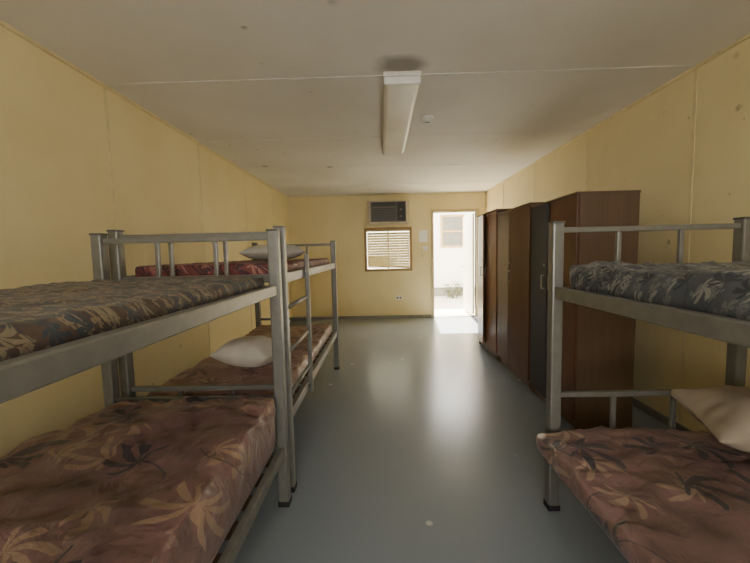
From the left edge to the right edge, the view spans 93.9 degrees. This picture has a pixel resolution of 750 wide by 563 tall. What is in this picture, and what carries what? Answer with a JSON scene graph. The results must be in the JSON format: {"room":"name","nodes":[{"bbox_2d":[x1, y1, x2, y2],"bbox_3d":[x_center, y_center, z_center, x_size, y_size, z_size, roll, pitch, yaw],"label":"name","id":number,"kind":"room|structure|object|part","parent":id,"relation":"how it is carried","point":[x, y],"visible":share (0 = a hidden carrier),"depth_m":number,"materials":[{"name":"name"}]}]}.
{"room":"dormitory","nodes":[
{"label":"dormitory","id":0,"kind":"room"},
{"bbox_2d":[0,25,291,456],"bbox_3d":[-1.871,-0.111,2.797,0.120,2.510,8.970,-1,4,1],"label":"wall","id":1,"kind":"structure","parent":0,"point":[55,181],"depth_m":2.24,"materials":[{"name":"beige paint"}]},
{"bbox_2d":[103,87,117,229],"bbox_3d":[-1.815,-0.124,2.479,0.004,2.423,0.024,-1,4,1],"label":"trim","id":2,"kind":"structure","parent":1,"relation":"attached to","point":[104,89],"depth_m":2.42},
{"bbox_2d":[0,19,287,197],"bbox_3d":[-1.829,-1.353,2.699,0.020,0.020,8.730,-1,4,1],"label":"trim","id":3,"kind":"structure","parent":1,"relation":"attached to","point":[2,23],"depth_m":2.35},
{"bbox_2d":[197,144,210,353],"bbox_3d":[-1.794,-0.220,3.695,0.004,2.423,0.024,-1,4,1],"label":"trim","id":4,"kind":"structure","parent":1,"relation":"attached to","point":[197,144],"depth_m":3.66,"materials":[{"name":"beige paint"}]},
{"bbox_2d":[244,172,252,329],"bbox_3d":[-1.773,-0.315,4.911,0.004,2.423,0.024,-1,4,1],"label":"trim","id":5,"kind":"structure","parent":1,"relation":"attached to","point":[244,172],"depth_m":4.86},
{"bbox_2d":[0,0,749,196],"bbox_3d":[0.144,-1.455,2.657,4.210,0.100,8.970,-1,4,1],"label":"ceiling","id":6,"kind":"structure","parent":0,"point":[112,41],"depth_m":2.22,"materials":[{"name":"white paint"}]},
{"bbox_2d":[245,162,533,170],"bbox_3d":[0.182,-1.570,4.779,3.958,0.003,0.024,-1,4,1],"label":"trim","id":7,"kind":"structure","parent":6,"relation":"attached to","point":[523,162],"depth_m":4.77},
{"bbox_2d":[200,130,586,142],"bbox_3d":[0.161,-1.475,3.563,3.958,0.003,0.024,-1,4,1],"label":"trim","id":8,"kind":"structure","parent":6,"relation":"attached to","point":[585,130],"depth_m":3.56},
{"bbox_2d":[106,65,694,85],"bbox_3d":[0.140,-1.379,2.347,3.958,0.003,0.024,-1,4,1],"label":"trim","id":9,"kind":"structure","parent":6,"relation":"attached to","point":[683,66],"depth_m":2.34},
{"bbox_2d":[382,71,421,155],"bbox_3d":[0.194,-1.402,3.127,0.250,0.081,1.680,-1,4,1],"label":"ceiling light","id":10,"kind":"object","parent":6,"relation":"attached to","point":[400,88],"visible":1,"depth_m":2.67,"materials":[{"name":"white plastic"}]},
{"bbox_2d":[420,115,433,124],"bbox_3d":[0.458,-1.420,3.091,0.124,0.052,0.124,-1,4,1],"label":"smoke detector","id":11,"kind":"object","parent":6,"relation":"attached to","point":[426,119],"visible":1,"depth_m":3.06,"materials":[{"name":"white plastic"}]},
{"bbox_2d":[287,193,485,316],"bbox_3d":[0.249,-0.501,7.170,3.970,2.510,0.120,-1,4,1],"label":"wall","id":12,"kind":"structure","parent":0,"point":[342,220],"depth_m":7.12,"materials":[{"name":"beige paint"}]},
{"bbox_2d":[317,314,431,319],"bbox_3d":[-0.274,0.737,7.210,2.870,0.060,0.012,-1,4,1],"label":"baseboard","id":13,"kind":"structure","parent":12,"relation":"attached to","point":[427,315],"depth_m":7.20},
{"bbox_2d":[288,192,484,197],"bbox_3d":[0.220,-1.736,7.003,3.930,0.020,0.020,-1,4,1],"label":"trim","id":14,"kind":"structure","parent":12,"relation":"attached to","point":[450,192],"depth_m":6.99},
{"bbox_2d":[367,200,408,224],"bbox_3d":[0.261,-1.370,6.926,0.840,0.480,0.230,-1,4,1],"label":"air conditioner","id":15,"kind":"object","parent":12,"relation":"attached to","point":[389,212],"visible":1,"depth_m":6.83,"materials":[{"name":"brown plastic"}]},
{"bbox_2d":[372,208,395,220],"bbox_3d":[0.176,-1.312,6.835,0.470,0.241,0.006,-1,4,1],"label":"grille","id":16,"kind":"object","parent":15,"relation":"attached to","point":[378,214],"depth_m":6.84,"materials":[{"name":"plastic"}]},
{"bbox_2d":[372,202,395,206],"bbox_3d":[0.171,-1.503,6.821,0.470,0.075,0.004,-1,4,1],"label":"vent","id":17,"kind":"object","parent":15,"relation":"attached to","point":[374,204],"depth_m":6.82,"materials":[{"name":"plastic"}]},
{"bbox_3d":[0.507,-1.371,6.826,0.155,0.355,0.004,-1,4,1],"label":"control panel","id":18,"kind":"part","parent":15,"relation":"part of","materials":[{"name":"plastic"}]},
{"bbox_2d":[364,227,411,271],"bbox_3d":[0.270,-0.653,7.120,0.960,0.880,0.075,-1,4,1],"label":"window","id":19,"kind":"structure","parent":12,"relation":"in","point":[367,269],"depth_m":7.10,"materials":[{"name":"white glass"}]},
{"bbox_3d":[0.048,-0.649,7.136,0.415,0.780,0.006,-1,4,1],"label":"pane","id":20,"kind":"part","parent":19,"relation":"part of","materials":[{"name":"clear glass"}]},
{"bbox_2d":[367,230,409,267],"bbox_3d":[0.270,-0.651,7.096,0.858,0.778,0.038,-1,4,1],"label":"window blind","id":21,"kind":"object","parent":19,"relation":"attached to","point":[379,258],"visible":1,"depth_m":7.09,"materials":[{"name":"white plastic"}]},
{"bbox_3d":[0.280,-0.284,7.128,0.845,0.041,0.020,-1,4,1],"label":"rail","id":22,"kind":"part","parent":21,"relation":"part of","materials":[{"name":"white plastic"}]},
{"bbox_3d":[0.261,-1.025,7.070,0.858,0.029,0.032,-1,4,1],"label":"head rail","id":23,"kind":"part","parent":21,"relation":"part of","materials":[{"name":"white metal"}]},
{"bbox_3d":[0.493,-0.659,7.128,0.415,0.780,0.006,-1,4,1],"label":"pane","id":24,"kind":"part","parent":19,"relation":"part of","materials":[{"name":"clear glass"}]},
{"bbox_2d":[419,230,427,241],"bbox_3d":[0.974,-0.915,7.063,0.170,0.240,0.002,-1,4,1],"label":"paper notice","id":25,"kind":"object","parent":12,"relation":"attached to","point":[422,233],"visible":1,"depth_m":7.06,"materials":[{"name":"white paper"}]},
{"bbox_2d":[431,209,478,316],"bbox_3d":[1.634,-0.398,7.565,0.960,2.180,0.980,-1,4,1],"label":"door","id":26,"kind":"structure","parent":12,"relation":"in","point":[468,221],"depth_m":7.27,"materials":[{"name":"silver metal"}]},
{"bbox_2d":[218,316,668,562],"bbox_3d":[0.203,1.146,2.861,4.210,0.100,8.970,-1,4,1],"label":"floor","id":27,"kind":"structure","parent":0,"point":[421,447],"depth_m":2.19,"materials":[{"name":"grey plastic"}]},
{"bbox_2d":[0,229,291,562],"bbox_3d":[-0.958,0.549,0.852,0.950,1.456,2.010,-1,4,1],"label":"bunk bed","id":28,"kind":"object","parent":27,"relation":"on","point":[21,375],"visible":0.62,"depth_m":1.36,"materials":[{"name":"grey paint"}]},
{"bbox_3d":[-1.386,0.475,1.832,0.054,1.430,0.054,-1,4,1],"label":"post","id":29,"kind":"part","parent":28,"relation":"part of","materials":[{"name":"grey paint"}]},
{"bbox_2d":[0,276,264,360],"bbox_3d":[-0.968,0.081,0.816,0.832,0.079,1.867,-1,4,1],"label":"mattress","id":30,"kind":"object","parent":28,"relation":"on","point":[37,317],"visible":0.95,"depth_m":0.84,"materials":[{"name":"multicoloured fabric"}]},
{"bbox_2d":[0,396,275,562],"bbox_3d":[-0.940,0.785,0.870,0.886,0.319,1.879,-1,4,1],"label":"mattress","id":31,"kind":"object","parent":28,"relation":"on","point":[145,481],"visible":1,"depth_m":1.16,"materials":[{"name":"brown fabric"}]},
{"bbox_3d":[-0.522,0.117,0.811,0.034,0.052,1.896,-1,4,1],"label":"rail","id":32,"kind":"part","parent":28,"relation":"part of","materials":[{"name":"grey paint"}]},
{"bbox_3d":[-0.954,-0.075,1.781,0.836,0.300,0.030,-1,4,1],"label":"panel","id":33,"kind":"part","parent":28,"relation":"part of","materials":[{"name":"grey paint"}]},
{"bbox_3d":[-0.934,0.761,1.847,0.836,0.318,0.030,-1,4,1],"label":"panel","id":34,"kind":"part","parent":28,"relation":"part of","materials":[{"name":"grey paint"}]},
{"bbox_3d":[-0.503,0.962,0.877,0.034,0.052,1.896,-1,4,1],"label":"rail","id":35,"kind":"part","parent":28,"relation":"part of","materials":[{"name":"grey paint"}]},
{"bbox_3d":[-0.496,0.456,1.815,0.054,1.430,0.054,-1,4,1],"label":"post","id":36,"kind":"part","parent":28,"relation":"part of","materials":[{"name":"grey paint"}]},
{"bbox_2d":[106,226,339,492],"bbox_3d":[-0.914,0.369,2.979,0.966,1.481,2.150,-1,4,1],"label":"bunk bed","id":37,"kind":"object","parent":27,"relation":"on","point":[128,388],"visible":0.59,"depth_m":1.94,"materials":[{"name":"grey paint"}]},
{"bbox_3d":[-1.384,0.454,1.945,0.054,1.455,0.054,-1,4,1],"label":"post","id":38,"kind":"part","parent":37,"relation":"part of","materials":[{"name":"grey paint"}]},
{"bbox_3d":[-0.952,-0.123,1.893,0.836,0.273,0.030,-1,4,1],"label":"panel","id":39,"kind":"part","parent":37,"relation":"part of","materials":[{"name":"grey paint"}]},
{"bbox_3d":[-0.934,0.684,1.956,0.836,0.213,0.030,-1,4,1],"label":"panel","id":40,"kind":"part","parent":37,"relation":"part of","materials":[{"name":"grey paint"}]},
{"bbox_2d":[135,258,328,276],"bbox_3d":[-0.933,-0.138,2.940,0.828,0.080,1.964,-1,4,1],"label":"mattress","id":41,"kind":"object","parent":37,"relation":"on","point":[245,267],"visible":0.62,"depth_m":1.97,"materials":[{"name":"red fabric"}]},
{"bbox_2d":[239,244,304,259],"bbox_3d":[-0.926,-0.268,3.205,0.554,0.147,0.376,-2,5,-13],"label":"pillow","id":42,"kind":"object","parent":41,"relation":"on","point":[259,252],"visible":0.75,"depth_m":3.06,"materials":[{"name":"white fabric"}]},
{"bbox_2d":[147,323,331,395],"bbox_3d":[-0.915,0.612,2.998,0.837,0.134,1.973,-1,4,1],"label":"mattress","id":43,"kind":"object","parent":37,"relation":"on","point":[209,371],"visible":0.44,"depth_m":2.39,"materials":[{"name":"brown fabric"}]},
{"bbox_2d":[210,335,271,366],"bbox_3d":[-0.873,0.491,2.481,0.426,0.203,0.336,0,5,15],"label":"pillow","id":44,"kind":"object","parent":43,"relation":"on","point":[245,351],"visible":0.84,"depth_m":2.35,"materials":[{"name":"white fabric"}]},
{"bbox_3d":[-1.349,0.290,4.029,0.054,1.455,0.054,-1,4,1],"label":"post","id":45,"kind":"part","parent":37,"relation":"part of","materials":[{"name":"grey paint"}]},
{"bbox_3d":[-0.495,0.435,1.929,0.054,1.455,0.054,-1,4,1],"label":"post","id":46,"kind":"part","parent":37,"relation":"part of","materials":[{"name":"grey paint"}]},
{"bbox_3d":[-0.917,-0.287,3.976,0.836,0.273,0.030,-1,4,1],"label":"panel","id":47,"kind":"part","parent":37,"relation":"part of","materials":[{"name":"grey paint"}]},
{"bbox_3d":[-0.898,0.521,4.039,0.836,0.213,0.030,-1,4,1],"label":"panel","id":48,"kind":"part","parent":37,"relation":"part of","materials":[{"name":"grey paint"}]},
{"bbox_3d":[-0.487,-0.099,2.935,0.034,0.058,2.036,-1,4,1],"label":"rail","id":49,"kind":"part","parent":37,"relation":"part of","materials":[{"name":"grey paint"}]},
{"bbox_3d":[-0.469,0.678,2.996,0.034,0.058,2.036,-1,4,1],"label":"rail","id":50,"kind":"part","parent":37,"relation":"part of","materials":[{"name":"grey paint"}]},
{"bbox_3d":[-0.459,0.271,4.012,0.054,1.455,0.054,-1,4,1],"label":"post","id":51,"kind":"part","parent":37,"relation":"part of","materials":[{"name":"grey paint"}]},
{"bbox_2d":[477,208,511,359],"bbox_3d":[1.641,0.015,4.588,0.498,1.820,0.808,-1,4,1],"label":"wardrobe","id":52,"kind":"object","parent":27,"relation":"on","point":[487,222],"visible":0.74,"depth_m":4.49,"materials":[{"name":"brown laminate"}]},
{"bbox_3d":[1.448,-0.028,4.789,0.018,1.714,0.396,-1,5,7],"label":"door","id":53,"kind":"part","parent":52,"relation":"part of","materials":[{"name":"brown laminate"}]},
{"bbox_3d":[1.462,0.003,4.389,0.018,1.714,0.396,-1,4,1],"label":"door","id":54,"kind":"part","parent":52,"relation":"part of","materials":[{"name":"brown laminate"}]},
{"bbox_3d":[1.651,-0.883,4.517,0.438,0.018,0.808,-1,4,1],"label":"panel","id":55,"kind":"part","parent":52,"relation":"part of","materials":[{"name":"brown laminate"}]},
{"bbox_2d":[497,202,542,388],"bbox_3d":[1.628,0.115,3.703,0.496,1.760,0.888,-1,4,1],"label":"wardrobe","id":56,"kind":"object","parent":27,"relation":"on","point":[514,224],"visible":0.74,"depth_m":3.53,"materials":[{"name":"brown laminate"}]},
{"bbox_3d":[1.455,0.070,3.923,0.018,1.654,0.436,-1,4,1],"label":"door","id":57,"kind":"part","parent":56,"relation":"part of","materials":[{"name":"brown laminate"}]},
{"bbox_3d":[1.428,0.104,3.485,0.018,1.654,0.436,-2,4,-4],"label":"door","id":58,"kind":"part","parent":56,"relation":"part of","materials":[{"name":"brown laminate"}]},
{"bbox_3d":[1.637,-0.754,3.635,0.438,0.018,0.888,-1,4,1],"label":"panel","id":59,"kind":"part","parent":56,"relation":"part of","materials":[{"name":"brown laminate"}]},
{"bbox_2d":[530,190,640,429],"bbox_3d":[1.617,0.201,2.857,0.490,1.720,0.748,-1,4,1],"label":"wardrobe","id":60,"kind":"object","parent":27,"relation":"on","point":[598,346],"visible":0.66,"depth_m":2.52,"materials":[{"name":"brown laminate"}]},
{"bbox_3d":[1.424,0.159,3.043,0.018,1.614,0.366,-1,4,6],"label":"door","id":61,"kind":"part","parent":60,"relation":"part of","materials":[{"name":"grey laminate"}]},
{"bbox_3d":[1.427,0.188,2.674,0.018,1.614,0.366,-1,4,-1],"label":"door","id":62,"kind":"part","parent":60,"relation":"part of","materials":[{"name":"brown laminate"}]},
{"bbox_3d":[1.623,-0.647,2.791,0.438,0.018,0.748,-1,4,1],"label":"panel","id":63,"kind":"part","parent":60,"relation":"part of","materials":[{"name":"brown laminate"}]},
{"bbox_2d":[543,217,749,510],"bbox_3d":[1.321,0.504,0.764,0.950,1.456,2.010,-1,4,1],"label":"bunk bed","id":64,"kind":"object","parent":27,"relation":"on","point":[733,331],"visible":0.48,"depth_m":1.68,"materials":[{"name":"grey metal"}]},
{"bbox_3d":[0.892,0.430,1.744,0.054,1.430,0.054,-1,4,1],"label":"post","id":65,"kind":"part","parent":64,"relation":"part of","materials":[{"name":"grey paint"}]},
{"bbox_3d":[1.343,0.703,1.758,0.836,0.323,0.030,-1,4,1],"label":"panel","id":66,"kind":"part","parent":64,"relation":"part of","materials":[{"name":"grey paint"}]},
{"bbox_2d":[536,426,749,562],"bbox_3d":[1.253,0.818,0.791,0.997,0.137,1.829,-1,4,1],"label":"mattress","id":67,"kind":"object","parent":64,"relation":"on","point":[658,495],"visible":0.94,"depth_m":1.26,"materials":[{"name":"brown fabric"}]},
{"bbox_2d":[671,385,749,452],"bbox_3d":[1.653,0.569,1.433,0.575,0.233,0.396,0,5,18],"label":"pillow","id":68,"kind":"object","parent":67,"relation":"on","point":[724,411],"visible":1,"depth_m":1.44,"materials":[{"name":"beige fabric"}]},
{"bbox_3d":[1.325,-0.103,1.695,0.836,0.334,0.030,-1,4,1],"label":"panel","id":69,"kind":"part","parent":64,"relation":"part of","materials":[{"name":"grey paint"}]},
{"bbox_3d":[0.867,0.128,0.743,0.034,0.058,1.896,-1,4,1],"label":"rail","id":70,"kind":"part","parent":64,"relation":"part of","materials":[{"name":"grey paint"}]},
{"bbox_2d":[569,260,749,320],"bbox_3d":[1.310,0.035,0.725,0.849,0.146,1.863,-1,4,1],"label":"mattress","id":71,"kind":"object","parent":64,"relation":"on","point":[722,289],"visible":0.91,"depth_m":1.10,"materials":[{"name":"fabric"}]},
{"bbox_3d":[1.782,0.411,1.727,0.054,1.430,0.054,-1,4,1],"label":"post","id":72,"kind":"part","parent":64,"relation":"part of","materials":[{"name":"grey paint"}]},
{"bbox_2d":[486,38,749,430],"bbox_3d":[2.218,-0.198,2.720,0.120,2.510,8.970,-1,4,1],"label":"wall","id":73,"kind":"structure","parent":0,"point":[646,147],"depth_m":2.52,"materials":[{"name":"beige paint"}]},
{"bbox_2d":[534,164,534,201],"bbox_3d":[2.191,-0.399,4.837,0.004,2.423,0.024,-1,4,1],"label":"trim","id":74,"kind":"structure","parent":73,"relation":"attached to","point":[534,164],"depth_m":4.76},
{"bbox_2d":[585,132,588,190],"bbox_3d":[2.171,-0.304,3.621,0.004,2.423,0.024,-1,4,1],"label":"trim","id":75,"kind":"structure","parent":73,"relation":"attached to","point":[588,132],"depth_m":3.55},
{"bbox_2d":[485,33,749,192],"bbox_3d":[2.120,-1.437,2.625,0.020,0.020,8.730,-1,4,1],"label":"trim","id":76,"kind":"structure","parent":73,"relation":"attached to","point":[747,36],"depth_m":2.68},
{"bbox_2d":[633,398,690,430],"bbox_3d":[2.179,1.025,2.811,0.012,0.060,8.718,-1,4,1],"label":"baseboard","id":77,"kind":"structure","parent":73,"relation":"attached to","point":[650,411],"depth_m":2.71,"materials":[{"name":"grey paint"}]},
{"bbox_2d":[678,68,697,421],"bbox_3d":[2.150,-0.208,2.405,0.004,2.423,0.024,-1,4,1],"label":"trim","id":78,"kind":"structure","parent":73,"relation":"attached to","point":[696,70],"depth_m":2.37,"materials":[{"name":"beige paint"}]},
{"label":"outside","id":79,"kind":"structure","parent":0,"visible":0},
{"bbox_2d":[434,296,474,310],"bbox_3d":[2.283,0.312,14.658,20.000,0.130,14.750,-1,4,1],"label":"ground","id":80,"kind":"structure","parent":79,"point":[440,302],"depth_m":10.06,"materials":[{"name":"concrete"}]},
{"bbox_2d":[442,280,462,297],"bbox_3d":[2.500,0.226,11.043,0.945,0.609,0.536,-1,4,1],"label":"shrub","id":81,"kind":"object","parent":80,"relation":"on","point":[456,289],"visible":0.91,"depth_m":10.97,"materials":[{"name":"green plant"}]},
{"bbox_2d":[434,212,474,295],"bbox_3d":[3.217,-1.198,12.843,12.400,3.120,3.500,-1,4,1],"label":"building","id":82,"kind":"structure","parent":80,"relation":"on","point":[448,227],"depth_m":11.42,"materials":[{"name":"white paint"}]},
{"bbox_3d":[2.510,-1.632,11.356,0.620,0.910,0.020,-1,4,1],"label":"pane","id":83,"kind":"part","parent":82,"relation":"part of","materials":[{"name":"clear glass"}]},
{"bbox_2d":[434,309,474,314],"bbox_3d":[1.663,0.743,7.790,1.200,0.110,0.930,-1,4,1],"label":"step","id":84,"kind":"structure","parent":80,"relation":"on","point":[437,311],"depth_m":7.80,"materials":[{"name":"concrete"}]}
]}

